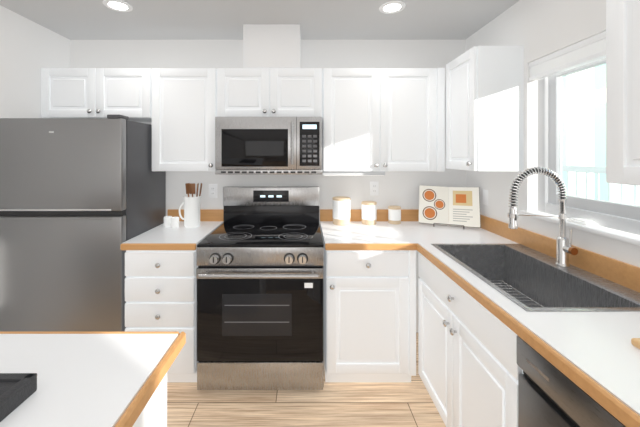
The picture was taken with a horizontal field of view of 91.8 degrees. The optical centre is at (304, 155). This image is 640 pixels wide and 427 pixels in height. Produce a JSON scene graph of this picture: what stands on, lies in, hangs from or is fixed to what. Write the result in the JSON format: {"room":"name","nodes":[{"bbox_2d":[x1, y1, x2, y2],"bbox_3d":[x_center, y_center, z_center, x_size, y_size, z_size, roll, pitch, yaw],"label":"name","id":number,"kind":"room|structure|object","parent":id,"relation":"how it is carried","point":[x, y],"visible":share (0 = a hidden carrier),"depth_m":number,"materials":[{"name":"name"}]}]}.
{"room":"kitchen","nodes":[
{"label":"kitchen","id":0,"kind":"room"},
{"bbox_2d":[0,5,69,117],"bbox_3d":[-1.980,0.245,-0.120,0.120,2.390,5.300,0,0,0],"label":"wall","id":1,"kind":"structure","parent":0,"point":[29,49],"depth_m":2.12,"materials":[{"name":"white paint"}]},
{"bbox_2d":[0,0,518,39],"bbox_3d":[-0.305,-1.000,-0.120,3.630,0.100,5.700,0,0,0],"label":"ceiling","id":2,"kind":"structure","parent":0,"point":[228,19],"depth_m":2.14,"materials":[{"name":"grey paint"}]},
{"bbox_2d":[103,0,132,11],"bbox_3d":[-1.176,-0.946,1.950,0.164,0.008,0.164,0,0,0],"label":"recessed light","id":3,"kind":"object","parent":2,"relation":"in","point":[119,5],"visible":1,"depth_m":1.95,"materials":[{"name":"white plastic"}]},
{"bbox_2d":[243,24,300,68],"bbox_3d":[-0.241,-0.793,2.381,0.410,0.312,0.293,0,0,0],"label":"duct","id":4,"kind":"object","parent":2,"relation":"attached to","point":[269,46],"visible":0.79,"depth_m":2.23,"materials":[{"name":"white paint"}]},
{"bbox_2d":[379,1,405,13],"bbox_3d":[0.555,-0.946,1.975,0.164,0.008,0.164,0,0,0],"label":"recessed light","id":5,"kind":"object","parent":2,"relation":"in","point":[391,7],"visible":1,"depth_m":1.97,"materials":[{"name":"white plastic"}]},
{"bbox_2d":[70,40,465,331],"bbox_3d":[-0.305,0.245,2.590,3.630,2.390,0.120,0,0,0],"label":"wall","id":6,"kind":"structure","parent":0,"point":[399,188],"depth_m":2.53,"materials":[{"name":"white paint"}]},
{"bbox_2d":[41,68,151,121],"bbox_3d":[-1.508,-0.455,2.364,0.790,0.360,0.326,0,0,0],"label":"upper cabinet","id":7,"kind":"object","parent":6,"relation":"attached to","point":[85,92],"visible":0.9,"depth_m":2.23,"materials":[{"name":"white wood"}]},
{"bbox_2d":[152,68,216,170],"bbox_3d":[-0.875,-0.262,2.364,0.467,0.747,0.326,0,0,0],"label":"upper cabinet","id":8,"kind":"object","parent":6,"relation":"attached to","point":[184,107],"visible":0.96,"depth_m":2.23,"materials":[{"name":"white wood"}]},
{"bbox_2d":[209,184,216,197],"bbox_3d":[-0.750,0.285,2.526,0.070,0.114,0.008,0,0,0],"label":"electrical outlet","id":9,"kind":"object","parent":6,"relation":"attached to","point":[212,190],"visible":1,"depth_m":2.52,"materials":[{"name":"white plastic"}]},
{"bbox_2d":[217,68,321,116],"bbox_3d":[-0.256,-0.455,2.364,0.763,0.360,0.326,0,0,0],"label":"upper cabinet","id":10,"kind":"object","parent":6,"relation":"attached to","point":[268,92],"visible":0.85,"depth_m":2.23,"materials":[{"name":"white wood"}]},
{"bbox_2d":[215,117,321,174],"bbox_3d":[-0.251,-0.071,2.308,0.738,0.399,0.438,0,0,0],"label":"over-the-range microwave","id":11,"kind":"object","parent":10,"relation":"attached to","point":[268,145],"visible":1,"depth_m":2.13,"materials":[{"name":"grey metal"}]},
{"bbox_2d":[370,182,378,195],"bbox_3d":[0.565,0.265,2.526,0.070,0.114,0.008,0,0,0],"label":"electrical outlet","id":12,"kind":"object","parent":6,"relation":"attached to","point":[374,188],"visible":1,"depth_m":2.52,"materials":[{"name":"white plastic"}]},
{"bbox_2d":[322,68,444,171],"bbox_3d":[0.569,-0.262,2.364,0.878,0.747,0.326,0,0,0],"label":"upper cabinet","id":13,"kind":"object","parent":6,"relation":"attached to","point":[383,119],"visible":1,"depth_m":2.23,"materials":[{"name":"white wood"}]},
{"bbox_2d":[322,171,384,175],"bbox_3d":[0.360,0.129,2.292,0.460,0.030,0.045,0,0,0],"label":"under-cabinet light","id":14,"kind":"object","parent":13,"relation":"attached to","point":[353,173],"visible":1,"depth_m":2.27,"materials":[{"name":"white plastic"}]},
{"bbox_2d":[167,332,445,426],"bbox_3d":[-0.305,1.465,-0.120,3.630,0.050,5.700,0,0,0],"label":"floor","id":15,"kind":"structure","parent":0,"point":[369,404],"depth_m":1.78,"materials":[{"name":"brown wood"}]},
{"bbox_2d":[0,115,165,331],"bbox_3d":[-1.510,0.593,2.196,0.776,1.694,0.611,0,0,0],"label":"fridge","id":16,"kind":"object","parent":15,"relation":"on","point":[82,200],"visible":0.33,"depth_m":1.90,"materials":[{"name":"grey metal"}]},
{"bbox_2d":[132,373,166,426],"bbox_3d":[-1.158,1.006,0.336,1.516,0.868,1.132,0,0,0],"label":"base cabinet","id":17,"kind":"object","parent":15,"relation":"on","point":[153,413],"depth_m":0.83,"materials":[{"name":"white wood"}]},
{"bbox_2d":[0,332,185,426],"bbox_3d":[-1.138,0.550,0.336,1.556,0.040,1.212,0,0,0],"label":"countertop","id":18,"kind":"structure","parent":17,"relation":"on","point":[99,379],"depth_m":0.76,"materials":[{"name":"white laminate"}]},
{"bbox_2d":[0,373,36,421],"bbox_3d":[-0.827,0.509,0.475,0.447,0.040,0.450,0,0,0],"label":"tray","id":19,"kind":"object","parent":18,"relation":"on","point":[17,390],"visible":1,"depth_m":0.66,"materials":[{"name":"grey"}]},
{"bbox_2d":[125,250,197,381],"bbox_3d":[-0.887,1.006,2.192,0.429,0.868,0.671,0,0,0],"label":"drawers","id":20,"kind":"object","parent":15,"relation":"on","point":[160,290],"visible":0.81,"depth_m":1.89,"materials":[{"name":"white wood"}]},
{"bbox_2d":[120,209,222,249],"bbox_3d":[-0.887,0.502,2.197,0.456,0.135,0.661,0,0,0],"label":"countertop","id":21,"kind":"structure","parent":20,"relation":"on","point":[162,237],"depth_m":2.07,"materials":[{"name":"white laminate"}]},
{"bbox_2d":[164,216,171,226],"bbox_3d":[-1.030,0.492,2.330,0.060,0.074,0.060,0,0,0],"label":"candle jar","id":22,"kind":"object","parent":21,"relation":"on","point":[167,221],"visible":0.9,"depth_m":2.30,"materials":[{"name":"white ceramic"}]},
{"bbox_2d":[171,217,178,227],"bbox_3d":[-0.965,0.492,2.300,0.060,0.074,0.060,0,0,0],"label":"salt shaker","id":23,"kind":"object","parent":21,"relation":"on","point":[174,222],"visible":1,"depth_m":2.27,"materials":[{"name":"white ceramic"}]},
{"bbox_2d":[179,183,201,227],"bbox_3d":[-0.865,0.367,2.330,0.170,0.324,0.128,0,0,0],"label":"pitcher","id":24,"kind":"object","parent":21,"relation":"on","point":[191,218],"visible":1,"depth_m":2.29,"materials":[{"name":"white ceramic"}]},
{"bbox_2d":[196,186,323,389],"bbox_3d":[-0.269,0.843,2.152,0.763,1.195,0.736,0,0,0],"label":"range","id":25,"kind":"object","parent":15,"relation":"on","point":[260,286],"visible":1,"depth_m":1.85,"materials":[{"name":"grey"}]},
{"bbox_2d":[321,233,415,381],"bbox_3d":[0.404,1.006,2.192,0.548,0.868,0.671,0,0,0],"label":"base cabinet","id":26,"kind":"object","parent":15,"relation":"on","point":[369,315],"visible":0.92,"depth_m":1.89,"materials":[{"name":"white wood"}]},
{"bbox_2d":[320,209,415,249],"bbox_3d":[0.392,0.502,2.185,0.540,0.135,0.686,0,0,0],"label":"countertop","id":27,"kind":"structure","parent":26,"relation":"on","point":[383,235],"depth_m":2.12,"materials":[{"name":"white laminate"}]},
{"bbox_2d":[332,196,349,225],"bbox_3d":[0.285,0.427,2.425,0.140,0.205,0.140,0,0,0],"label":"canister","id":28,"kind":"object","parent":27,"relation":"on","point":[341,210],"visible":1,"depth_m":2.37,"materials":[{"name":"beige ceramic"}]},
{"bbox_2d":[361,201,376,224],"bbox_3d":[0.502,0.444,2.430,0.118,0.170,0.118,0,0,0],"label":"canister","id":29,"kind":"object","parent":27,"relation":"on","point":[368,212],"visible":1,"depth_m":2.38,"materials":[{"name":"beige ceramic"}]},
{"bbox_2d":[388,206,400,223],"bbox_3d":[0.705,0.463,2.440,0.098,0.132,0.098,0,0,0],"label":"canister","id":30,"kind":"object","parent":27,"relation":"on","point":[394,214],"visible":1,"depth_m":2.40,"materials":[{"name":"beige ceramic"}]},
{"bbox_2d":[418,253,523,426],"bbox_3d":[0.983,1.006,1.456,0.648,0.868,0.905,0,0,0],"label":"base cabinet","id":31,"kind":"object","parent":15,"relation":"on","point":[470,370],"visible":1,"depth_m":1.36,"materials":[{"name":"white wood"}]},
{"bbox_2d":[404,209,507,224],"bbox_3d":[1.022,0.502,2.185,0.480,0.135,0.686,0,0,0],"label":"backsplash","id":32,"kind":"structure","parent":31,"relation":"on","point":[485,220],"depth_m":2.23,"materials":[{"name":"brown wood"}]},
{"bbox_2d":[401,209,639,426],"bbox_3d":[0.985,0.502,1.029,0.646,0.135,2.998,0,0,0],"label":"countertop","id":33,"kind":"structure","parent":31,"relation":"on","point":[595,355],"depth_m":0.99,"materials":[{"name":"white laminate"}]},
{"bbox_2d":[419,185,480,228],"bbox_3d":[1.084,0.379,2.343,0.416,0.298,0.190,0,0,24],"label":"cookbook stand","id":34,"kind":"object","parent":33,"relation":"on","point":[451,206],"visible":1,"depth_m":2.33,"materials":[{"name":"white paper"}]},
{"bbox_2d":[431,244,639,310],"bbox_3d":[1.022,0.642,1.458,0.535,0.231,0.807,0,0,0],"label":"sink","id":35,"kind":"object","parent":33,"relation":"in","point":[526,278],"visible":0.52,"depth_m":1.54,"materials":[{"name":"silver metal"}]},
{"bbox_2d":[508,167,577,266],"bbox_3d":[1.126,0.288,1.476,0.289,0.474,0.094,0,0,0],"label":"faucet","id":36,"kind":"object","parent":33,"relation":"on","point":[564,248],"visible":1,"depth_m":1.48,"materials":[{"name":"silver metal"}]},
{"bbox_2d":[631,338,639,348],"bbox_3d":[1.060,0.518,0.700,0.300,0.022,0.340,0,0,0],"label":"cutting board","id":37,"kind":"object","parent":33,"relation":"on","point":[635,342],"visible":0.98,"depth_m":0.85,"materials":[{"name":"beige wood"}]},
{"bbox_2d":[517,335,625,426],"bbox_3d":[0.964,1.007,0.701,0.573,0.866,0.598,0,0,0],"label":"dishwasher","id":38,"kind":"object","parent":15,"relation":"on","point":[550,394],"visible":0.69,"depth_m":0.86,"materials":[{"name":"grey metal"}]},
{"bbox_2d":[466,0,639,266],"bbox_3d":[1.385,0.245,-0.120,0.150,2.390,5.300,0,0,0],"label":"wall","id":39,"kind":"structure","parent":0,"point":[537,29],"depth_m":1.82,"materials":[{"name":"white paint"}]},
{"bbox_2d":[446,46,523,170],"bbox_3d":[1.144,-0.283,2.040,0.326,0.751,0.380,0,0,0],"label":"upper cabinet","id":40,"kind":"object","parent":39,"relation":"attached to","point":[484,108],"visible":0.98,"depth_m":1.85,"materials":[{"name":"white wood"}]},
{"bbox_2d":[483,189,487,205],"bbox_3d":[1.313,0.300,2.250,0.008,0.114,0.070,0,0,0],"label":"outlet","id":41,"kind":"object","parent":39,"relation":"attached to","point":[485,197],"visible":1,"depth_m":2.25,"materials":[{"name":"white plastic"}]},
{"bbox_2d":[520,210,639,245],"bbox_3d":[1.327,0.336,1.458,0.077,0.022,0.815,0,0,0],"label":"sill","id":42,"kind":"structure","parent":39,"relation":"attached to","point":[627,239],"depth_m":1.39,"materials":[{"name":"white plastic"}]},
{"bbox_2d":[567,218,597,225],"bbox_3d":[1.330,0.315,1.490,0.056,0.020,0.110,0,0,0],"label":"soap dish","id":43,"kind":"object","parent":42,"relation":"on","point":[583,222],"visible":0.96,"depth_m":1.47,"materials":[{"name":"white ceramic"}]},
{"bbox_2d":[538,58,639,234],"bbox_3d":[1.405,-0.113,1.458,0.079,0.873,0.733,0,0,0],"label":"window","id":44,"kind":"structure","parent":39,"relation":"in","point":[620,216],"depth_m":1.70,"materials":[{"name":"white plastic"}]},
{"bbox_2d":[529,31,605,80],"bbox_3d":[1.337,-0.494,1.458,0.046,0.105,0.727,0,0,0],"label":"window shade","id":45,"kind":"object","parent":44,"relation":"attached to","point":[586,51],"visible":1,"depth_m":1.54,"materials":[{"name":"white plastic"}]},
{"bbox_2d":[606,0,639,185],"bbox_3d":[1.144,-0.283,0.596,0.326,0.751,0.900,0,0,0],"label":"upper cabinet","id":46,"kind":"object","parent":39,"relation":"attached to","point":[622,91],"visible":1,"depth_m":0.99,"materials":[{"name":"white wood"}]},
{"label":"outside","id":47,"kind":"structure","parent":0,"visible":0},
{"bbox_3d":[15.650,1.990,8.830,28.360,0.100,42.000,0,0,0],"label":"ground","id":48,"kind":"structure","parent":47,"visible":0},
{"bbox_2d":[562,64,639,205],"bbox_3d":[6.440,-2.810,7.830,0.380,9.500,10.000,0,0,0],"label":"facade","id":49,"kind":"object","parent":48,"relation":"on","point":[571,92],"depth_m":6.95,"materials":[{"name":"white"}]},
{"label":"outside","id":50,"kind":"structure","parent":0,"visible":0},
{"bbox_2d":[562,165,637,204],"bbox_3d":[2.580,0.620,3.830,0.900,1.040,5.600,0,0,0],"label":"railing","id":51,"kind":"object","parent":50,"point":[577,170],"depth_m":2.91,"materials":[{"name":"grey"}]}
]}

